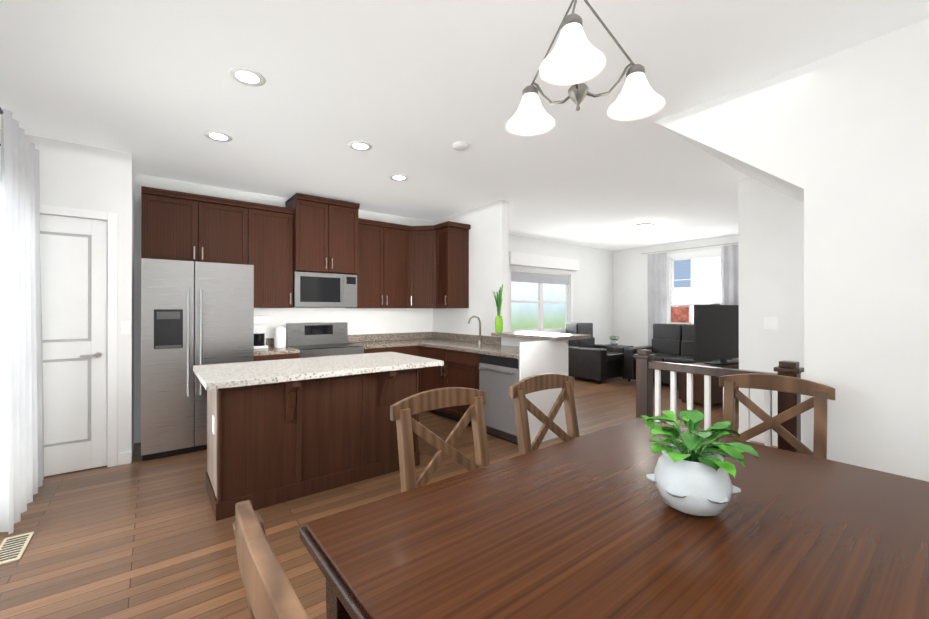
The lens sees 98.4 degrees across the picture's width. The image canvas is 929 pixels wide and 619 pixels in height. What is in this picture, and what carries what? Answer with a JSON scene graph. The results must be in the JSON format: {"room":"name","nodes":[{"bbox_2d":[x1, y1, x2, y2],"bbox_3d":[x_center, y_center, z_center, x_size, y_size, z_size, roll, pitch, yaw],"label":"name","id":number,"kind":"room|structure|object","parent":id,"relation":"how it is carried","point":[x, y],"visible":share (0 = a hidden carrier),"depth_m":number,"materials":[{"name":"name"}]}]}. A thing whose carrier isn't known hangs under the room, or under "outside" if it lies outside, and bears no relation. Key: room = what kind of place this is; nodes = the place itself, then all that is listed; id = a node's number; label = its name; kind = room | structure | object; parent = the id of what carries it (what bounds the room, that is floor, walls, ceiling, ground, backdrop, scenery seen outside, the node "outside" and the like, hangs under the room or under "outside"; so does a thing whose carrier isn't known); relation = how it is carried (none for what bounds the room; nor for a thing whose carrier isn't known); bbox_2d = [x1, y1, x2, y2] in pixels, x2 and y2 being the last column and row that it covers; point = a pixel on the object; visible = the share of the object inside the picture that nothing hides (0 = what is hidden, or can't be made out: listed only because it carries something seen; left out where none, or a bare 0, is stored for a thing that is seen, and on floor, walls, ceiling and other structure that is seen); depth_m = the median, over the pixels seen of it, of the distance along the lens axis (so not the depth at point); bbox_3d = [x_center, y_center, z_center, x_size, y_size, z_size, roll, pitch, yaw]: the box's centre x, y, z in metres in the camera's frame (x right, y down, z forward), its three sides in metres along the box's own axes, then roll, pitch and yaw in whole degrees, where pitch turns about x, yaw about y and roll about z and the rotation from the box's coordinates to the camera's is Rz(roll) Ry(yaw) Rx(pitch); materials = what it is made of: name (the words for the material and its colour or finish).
{"room":"dining room and kitchen","nodes":[
{"label":"dining room and kitchen","id":0,"kind":"room"},
{"bbox_2d":[0,130,133,464],"bbox_3d":[-3.463,-0.012,3.568,0.788,2.740,0.648,0,0,-38],"label":"wall","id":1,"kind":"structure","parent":0,"point":[77,176],"depth_m":3.48,"materials":[{"name":"paint"}]},
{"bbox_2d":[40,214,107,476],"bbox_3d":[-3.320,0.291,3.293,0.572,2.118,0.083,0,0,-38],"label":"pantry door","id":2,"kind":"structure","parent":1,"relation":"in","point":[73,258],"depth_m":3.34,"materials":[{"name":"white wood"}]},
{"bbox_2d":[40,205,117,466],"bbox_3d":[-3.303,0.261,3.271,0.710,2.195,0.015,0,0,-38],"label":"door frame","id":3,"kind":"structure","parent":1,"relation":"attached to","point":[112,283],"depth_m":3.46,"materials":[{"name":"white wood"}]},
{"bbox_2d":[120,321,130,333],"bbox_3d":[-2.981,0.158,3.525,0.070,0.120,0.011,0,0,-38],"label":"switch plate","id":4,"kind":"object","parent":1,"relation":"attached to","point":[125,327],"visible":1,"depth_m":3.52,"materials":[{"name":"white plastic"}]},
{"bbox_2d":[134,174,612,442],"bbox_3d":[-0.278,-0.007,6.525,9.650,2.740,0.100,0,0,-38],"label":"wall","id":5,"kind":"structure","parent":0,"point":[593,289],"depth_m":5.76,"materials":[{"name":"paint"}]},
{"bbox_2d":[141,186,204,261],"bbox_3d":[-2.993,-0.821,4.120,0.510,0.700,0.351,0,0,-38],"label":"upper cabinet","id":6,"kind":"object","parent":5,"relation":"attached to","point":[172,222],"depth_m":3.97,"materials":[{"name":"brown wood"}]},
{"bbox_2d":[205,195,248,264],"bbox_3d":[-2.677,-0.820,4.366,0.509,0.700,0.351,0,0,-38],"label":"upper cabinet","id":7,"kind":"object","parent":5,"relation":"attached to","point":[226,220],"depth_m":4.26,"materials":[{"name":"brown wood"}]},
{"bbox_2d":[249,202,292,307],"bbox_3d":[-2.313,-0.595,4.649,0.525,1.150,0.351,0,0,-38],"label":"upper cabinet","id":8,"kind":"object","parent":5,"relation":"attached to","point":[270,227],"depth_m":4.54,"materials":[{"name":"brown wood"}]},
{"bbox_2d":[285,193,332,272],"bbox_3d":[-1.903,-0.890,4.906,0.433,0.880,0.451,0,0,-38],"label":"upper cabinet","id":9,"kind":"object","parent":5,"relation":"attached to","point":[312,215],"depth_m":4.72,"materials":[{"name":"brown wood"}]},
{"bbox_2d":[293,271,356,307],"bbox_3d":[-1.772,-0.234,5.001,0.756,0.420,0.460,0,0,-38],"label":"microwave","id":10,"kind":"object","parent":9,"relation":"attached to","point":[320,290],"visible":1,"depth_m":4.84,"materials":[{"name":"silver metal"}]},
{"bbox_2d":[333,199,360,273],"bbox_3d":[-1.647,-0.889,5.105,0.433,0.880,0.451,0,0,-38],"label":"upper cabinet","id":11,"kind":"object","parent":5,"relation":"attached to","point":[346,222],"depth_m":4.97,"materials":[{"name":"brown wood"}]},
{"bbox_2d":[353,219,380,307],"bbox_3d":[-1.325,-0.594,5.418,0.454,1.150,0.351,0,0,-38],"label":"upper cabinet","id":12,"kind":"object","parent":5,"relation":"attached to","point":[369,280],"depth_m":5.27,"materials":[{"name":"brown wood"}]},
{"bbox_2d":[381,222,408,307],"bbox_3d":[-1.028,-0.594,5.627,0.495,1.150,0.387,0,0,-38],"label":"upper cabinet","id":13,"kind":"object","parent":5,"relation":"attached to","point":[391,265],"depth_m":5.49,"materials":[{"name":"brown wood"}]},
{"bbox_2d":[409,225,436,307],"bbox_3d":[-0.558,-0.593,5.810,0.660,1.150,0.675,0,0,-38],"label":"upper cabinet","id":14,"kind":"object","parent":5,"relation":"attached to","point":[422,239],"depth_m":5.60,"materials":[{"name":"brown wood"}]},
{"bbox_2d":[509,251,578,332],"bbox_3d":[1.540,-0.245,7.852,1.990,1.580,0.239,0,0,-38],"label":"living room window","id":15,"kind":"structure","parent":5,"relation":"in","point":[540,275],"depth_m":7.87,"materials":[{"name":"white wood"}]},
{"bbox_2d":[0,376,777,618],"bbox_3d":[1.565,1.389,4.155,9.650,0.060,6.100,0,0,-38],"label":"floor","id":16,"kind":"structure","parent":0,"point":[137,538],"depth_m":2.45,"materials":[{"name":"brown wood"}]},
{"bbox_2d":[0,532,33,564],"bbox_3d":[-2.558,1.351,2.264,0.120,0.010,0.340,0,0,-38],"label":"floor vent","id":17,"kind":"object","parent":16,"relation":"in","point":[13,548],"visible":1,"depth_m":2.27,"materials":[{"name":"beige metal"}]},
{"bbox_2d":[141,258,253,460],"bbox_3d":[-2.703,0.452,4.071,0.900,1.815,0.732,0,0,-38],"label":"refrigerator","id":18,"kind":"object","parent":16,"relation":"on","point":[193,313],"visible":0.9,"depth_m":3.75,"materials":[{"name":"silver metal"}]},
{"bbox_2d":[233,500,308,618],"bbox_3d":[-0.120,0.858,0.779,0.538,0.997,0.510,0,0,-38],"label":"dining chair","id":19,"kind":"object","parent":16,"relation":"on","point":[270,592],"visible":1,"depth_m":0.58,"materials":[{"name":"brown wood"}]},
{"bbox_2d":[254,353,298,360],"bbox_3d":[-2.206,0.922,4.559,0.452,0.876,0.621,0,0,-38],"label":"base cabinet","id":20,"kind":"object","parent":16,"relation":"on","point":[294,355],"depth_m":4.32,"materials":[{"name":"brown wood"}]},
{"bbox_2d":[254,331,590,358],"bbox_3d":[-0.579,0.384,4.579,3.055,0.199,2.590,0,0,-38],"label":"countertop","id":21,"kind":"structure","parent":20,"relation":"on","point":[491,345],"depth_m":5.06,"materials":[{"name":"beige stone"}]},
{"bbox_2d":[254,316,267,348],"bbox_3d":[-2.376,0.259,4.612,0.170,0.370,0.220,0,0,-38],"label":"coffee maker","id":22,"kind":"object","parent":21,"relation":"on","point":[260,322],"visible":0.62,"depth_m":4.55,"materials":[{"name":"white plastic"}]},
{"bbox_2d":[274,326,285,347],"bbox_3d":[-2.168,0.319,4.711,0.130,0.250,0.130,0,0,-38],"label":"canister","id":23,"kind":"object","parent":21,"relation":"on","point":[279,336],"visible":1,"depth_m":4.66,"materials":[{"name":"white ceramic"}]},
{"bbox_2d":[468,316,481,343],"bbox_3d":[0.129,0.259,5.067,0.226,0.371,0.050,0,0,-38],"label":"faucet","id":24,"kind":"object","parent":21,"relation":"on","point":[479,341],"visible":1,"depth_m":5.11,"materials":[{"name":"silver metal"}]},
{"bbox_2d":[493,284,502,332],"bbox_3d":[0.417,-0.014,4.909,0.170,0.596,0.114,0,0,-38],"label":"vase","id":25,"kind":"object","parent":21,"relation":"on","point":[498,323],"visible":1,"depth_m":4.88,"materials":[{"name":"green glass"}]},
{"bbox_2d":[206,368,419,520],"bbox_3d":[-1.127,0.913,3.210,1.524,0.889,0.830,0,0,-38],"label":"kitchen island","id":26,"kind":"object","parent":16,"relation":"on","point":[281,431],"depth_m":2.91,"materials":[{"name":"wood"}]},
{"bbox_2d":[193,352,443,391],"bbox_3d":[-1.119,0.448,3.201,1.680,0.040,0.930,0,0,-38],"label":"island countertop","id":27,"kind":"structure","parent":26,"relation":"on","point":[241,374],"depth_m":2.95,"materials":[{"name":"white stone"}]},
{"bbox_2d":[286,322,363,357],"bbox_3d":[-1.696,0.765,4.902,0.756,1.190,0.657,0,0,-38],"label":"range","id":28,"kind":"object","parent":16,"relation":"on","point":[307,340],"visible":0.38,"depth_m":4.97,"materials":[{"name":"silver metal"}]},
{"bbox_2d":[364,346,417,355],"bbox_3d":[-1.097,0.924,5.401,0.789,0.876,0.655,0,0,-38],"label":"base cabinet","id":29,"kind":"object","parent":16,"relation":"on","point":[410,350],"depth_m":5.22,"materials":[{"name":"brown wood"}]},
{"bbox_2d":[418,346,441,415],"bbox_3d":[-0.172,0.923,5.335,0.631,0.876,0.695,0,0,-38],"label":"base cabinet","id":30,"kind":"object","parent":16,"relation":"on","point":[429,378],"depth_m":5.20,"materials":[{"name":"brown wood"}]},
{"bbox_2d":[390,387,489,492],"bbox_3d":[0.043,0.859,1.627,0.510,0.997,0.538,0,0,-38],"label":"dining chair","id":31,"kind":"object","parent":16,"relation":"on","point":[402,411],"visible":0.19,"depth_m":1.77,"materials":[{"name":"brown wood"}]},
{"bbox_2d":[442,348,521,426],"bbox_3d":[0.187,0.923,4.874,0.631,0.876,0.695,0,0,-38],"label":"base cabinet","id":32,"kind":"object","parent":16,"relation":"on","point":[459,369],"depth_m":4.68,"materials":[{"name":"brown wood"}]},
{"bbox_2d":[479,354,518,444],"bbox_3d":[0.571,0.923,4.347,0.669,0.873,0.602,0,0,-38],"label":"dishwasher","id":33,"kind":"object","parent":16,"relation":"on","point":[498,376],"visible":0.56,"depth_m":4.16,"materials":[{"name":"silver metal"}]},
{"bbox_2d":[509,373,579,454],"bbox_3d":[0.585,0.860,2.037,0.510,0.997,0.538,0,0,-38],"label":"dining chair","id":34,"kind":"object","parent":16,"relation":"on","point":[518,391],"visible":0.27,"depth_m":2.18,"materials":[{"name":"brown wood"}]},
{"bbox_2d":[565,323,628,383],"bbox_3d":[2.559,0.820,7.934,0.960,1.090,0.980,0,0,-38],"label":"leather armchair","id":35,"kind":"object","parent":16,"relation":"on","point":[589,358],"visible":0.77,"depth_m":7.65,"materials":[{"name":"black leather"}]},
{"bbox_2d":[300,418,928,618],"bbox_3d":[0.687,0.975,1.116,1.810,0.760,1.420,0,0,-38],"label":"dining table","id":36,"kind":"object","parent":16,"relation":"on","point":[593,525],"visible":0.92,"depth_m":1.02,"materials":[{"name":"brown wood"}]},
{"bbox_2d":[641,410,758,515],"bbox_3d":[0.685,0.454,1.186,0.315,0.280,0.333,0,0,-38],"label":"potted plant","id":37,"kind":"object","parent":36,"relation":"on","point":[690,476],"visible":1,"depth_m":1.14,"materials":[{"name":"ceramic"}]},
{"bbox_2d":[624,323,731,385],"bbox_3d":[3.843,0.819,7.261,0.980,1.090,1.500,0,0,-38],"label":"leather loveseat","id":38,"kind":"object","parent":16,"relation":"on","point":[672,343],"visible":0.52,"depth_m":7.42,"materials":[{"name":"black leather"}]},
{"bbox_2d":[669,304,719,323],"bbox_3d":[4.436,0.629,7.741,0.385,1.470,0.770,0,0,-38],"label":"cube shelf","id":39,"kind":"object","parent":16,"relation":"on","point":[681,313],"visible":0.25,"depth_m":7.75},
{"bbox_2d":[679,359,738,406],"bbox_3d":[3.881,1.087,6.023,1.440,0.550,0.460,0,0,-26],"label":"tv stand","id":40,"kind":"object","parent":16,"relation":"on","point":[698,391],"visible":0.25,"depth_m":5.67,"materials":[{"name":"brown wood"}]},
{"bbox_2d":[694,305,738,364],"bbox_3d":[3.887,0.371,6.016,1.261,0.879,0.331,0,0,-38],"label":"tv","id":41,"kind":"object","parent":40,"relation":"on","point":[716,332],"visible":0.81,"depth_m":5.92,"materials":[{"name":"black plastic"}]},
{"bbox_2d":[633,349,803,452],"bbox_3d":[1.645,0.832,2.711,0.120,1.050,1.000,0,0,-38],"label":"stair railing","id":42,"kind":"object","parent":16,"relation":"on","point":[646,364],"visible":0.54,"depth_m":2.71,"materials":[{"name":"brown wood"}]},
{"bbox_2d":[719,373,834,458],"bbox_3d":[1.537,0.860,2.049,0.538,0.997,0.510,0,0,-45],"label":"dining chair","id":43,"kind":"object","parent":16,"relation":"on","point":[822,394],"visible":0.31,"depth_m":2.17,"materials":[{"name":"brown wood"}]},
{"bbox_3d":[3.169,1.066,8.485,0.560,0.601,0.560,0,0,-38],"label":"end table","id":44,"kind":"object","parent":16,"relation":"on","visible":0},
{"bbox_2d":[610,336,617,345],"bbox_3d":[3.163,0.657,8.489,0.238,0.215,0.207,0,0,-38],"label":"potted plant","id":45,"kind":"object","parent":44,"relation":"on","point":[614,342],"visible":0.94,"depth_m":8.44,"materials":[{"name":"ceramic"}]},
{"bbox_2d":[0,0,928,250],"bbox_3d":[1.565,-1.421,4.160,9.650,0.080,6.100,0,0,-38],"label":"ceiling","id":46,"kind":"structure","parent":0,"point":[413,91],"depth_m":2.55,"materials":[{"name":"paint"}]},
{"bbox_2d":[204,131,231,141],"bbox_3d":[-1.965,-1.379,3.199,0.196,0.005,0.196,0,0,-38],"label":"recessed light","id":47,"kind":"object","parent":46,"relation":"in","point":[218,136],"visible":1,"depth_m":3.19,"materials":[{"name":"white plastic"}]},
{"bbox_2d":[229,67,265,86],"bbox_3d":[-1.290,-1.380,2.381,0.196,0.005,0.196,0,0,-38],"label":"recessed light","id":48,"kind":"object","parent":46,"relation":"in","point":[246,76],"visible":1,"depth_m":2.37,"materials":[{"name":"white plastic"}]},
{"bbox_2d":[348,141,371,150],"bbox_3d":[-0.880,-1.378,3.384,0.196,0.005,0.196,0,0,-38],"label":"recessed light","id":49,"kind":"object","parent":46,"relation":"in","point":[359,145],"visible":1,"depth_m":3.38,"materials":[{"name":"white plastic"}]},
{"bbox_2d":[390,175,407,180],"bbox_3d":[-0.686,-1.377,4.194,0.196,0.005,0.196,0,0,-38],"label":"recessed light","id":50,"kind":"object","parent":46,"relation":"in","point":[398,177],"visible":1,"depth_m":4.18,"materials":[{"name":"white plastic"}]},
{"bbox_2d":[453,142,467,150],"bbox_3d":[-0.035,-1.363,3.357,0.130,0.035,0.128,0,0,-38],"label":"smoke detector","id":51,"kind":"object","parent":46,"relation":"attached to","point":[460,146],"visible":1,"depth_m":3.32,"materials":[{"name":"white plastic"}]},
{"bbox_2d":[506,0,665,135],"bbox_3d":[0.352,-1.024,1.383,0.550,0.719,0.503,0,0,-38],"label":"chandelier","id":52,"kind":"object","parent":46,"relation":"hanging from","point":[575,59],"visible":1,"depth_m":1.34,"materials":[{"name":"white glass"}]},
{"bbox_2d":[632,223,653,231],"bbox_3d":[2.912,-1.319,6.539,0.340,0.115,0.340,0,0,-38],"label":"light","id":53,"kind":"object","parent":46,"relation":"attached to","point":[643,227],"visible":1,"depth_m":6.43,"materials":[{"name":"silver metal"}]},
{"bbox_2d":[432,200,547,346],"bbox_3d":[0.309,-0.009,5.339,0.120,2.740,2.488,0,0,-38],"label":"wall","id":54,"kind":"structure","parent":0,"point":[489,253],"depth_m":5.30,"materials":[{"name":"paint"}]},
{"bbox_2d":[437,222,468,307],"bbox_3d":[-0.197,-0.594,5.570,0.385,1.150,0.342,0,0,-38],"label":"upper cabinet","id":55,"kind":"object","parent":54,"relation":"attached to","point":[452,237],"depth_m":5.44,"materials":[{"name":"brown wood"}]},
{"bbox_2d":[613,235,738,346],"bbox_3d":[5.363,-0.006,7.051,0.100,2.740,6.000,0,0,-38],"label":"wall","id":56,"kind":"structure","parent":0,"point":[630,297],"depth_m":8.95,"materials":[{"name":"paint"}]},
{"bbox_2d":[641,242,738,253],"bbox_3d":[4.542,-1.215,7.935,0.110,0.022,2.100,0,0,-38],"label":"curtain rod","id":57,"kind":"object","parent":56,"relation":"attached to","point":[691,248],"visible":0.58,"depth_m":7.91,"materials":[{"name":"silver metal"}]},
{"bbox_2d":[647,253,666,345],"bbox_3d":[4.065,0.075,8.474,0.060,2.520,0.400,0,0,-38],"label":"curtain","id":58,"kind":"object","parent":57,"relation":"hanging from","point":[657,302],"visible":0.65,"depth_m":8.47,"materials":[{"name":"white fabric"}]},
{"bbox_2d":[721,244,738,359],"bbox_3d":[4.950,0.074,7.338,0.060,2.520,0.440,0,0,-38],"label":"curtain","id":59,"kind":"object","parent":57,"relation":"hanging from","point":[730,274],"visible":0.23,"depth_m":7.40,"materials":[{"name":"white fabric"}]},
{"bbox_2d":[666,249,721,323],"bbox_3d":[4.608,-0.120,7.984,0.144,2.070,1.180,0,0,-38],"label":"living room window","id":60,"kind":"structure","parent":56,"relation":"in","point":[696,255],"depth_m":8.13,"materials":[{"name":"white wood"}]},
{"bbox_2d":[655,66,803,201],"bbox_3d":[2.449,-1.032,3.225,1.998,0.699,0.860,0,0,-38],"label":"wall","id":61,"kind":"structure","parent":0,"point":[755,131],"depth_m":2.47,"materials":[{"name":"paint"}]},
{"bbox_2d":[739,177,803,440],"bbox_3d":[3.628,-0.012,3.420,0.100,2.740,2.198,0,0,-38],"label":"wall","id":62,"kind":"structure","parent":0,"point":[771,252],"depth_m":4.04,"materials":[{"name":"paint"}]},
{"bbox_2d":[738,428,803,445],"bbox_3d":[3.583,1.308,3.383,0.013,0.100,2.200,0,0,-38],"label":"baseboard","id":63,"kind":"structure","parent":62,"relation":"attached to","point":[759,438],"depth_m":4.08,"materials":[{"name":"white wood"}]},
{"bbox_2d":[764,317,777,328],"bbox_3d":[3.082,0.139,4.030,0.011,0.120,0.115,0,0,-38],"label":"light switch","id":64,"kind":"object","parent":62,"relation":"attached to","point":[770,322],"visible":1,"depth_m":4.03,"materials":[{"name":"white plastic"}]},
{"bbox_2d":[804,19,928,481],"bbox_3d":[2.345,-0.014,1.813,0.100,2.740,1.238,0,0,-38],"label":"wall","id":65,"kind":"structure","parent":0,"point":[866,230],"depth_m":2.06,"materials":[{"name":"paint"}]},
{"bbox_3d":[-2.540,-1.234,1.911,0.209,0.040,2.995,0,0,-38],"label":"curtain rod","id":66,"kind":"object","parent":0,"visible":0},
{"bbox_2d":[0,109,43,533],"bbox_3d":[-3.033,0.067,2.745,0.100,2.540,0.980,0,0,-38],"label":"curtain","id":67,"kind":"object","parent":66,"relation":"hanging from","point":[21,422],"visible":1,"depth_m":2.56,"materials":[{"name":"white fabric"}]},
{"label":"outside","id":68,"kind":"structure","parent":0,"visible":0},
{"bbox_2d":[511,281,564,329],"bbox_3d":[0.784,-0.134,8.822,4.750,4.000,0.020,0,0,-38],"label":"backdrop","id":69,"kind":"structure","parent":68,"point":[524,315],"depth_m":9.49,"materials":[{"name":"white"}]},
{"bbox_2d":[674,257,719,301],"bbox_3d":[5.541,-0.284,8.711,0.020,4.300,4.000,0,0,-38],"label":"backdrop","id":70,"kind":"structure","parent":68,"point":[707,289],"depth_m":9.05,"materials":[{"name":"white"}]}
]}

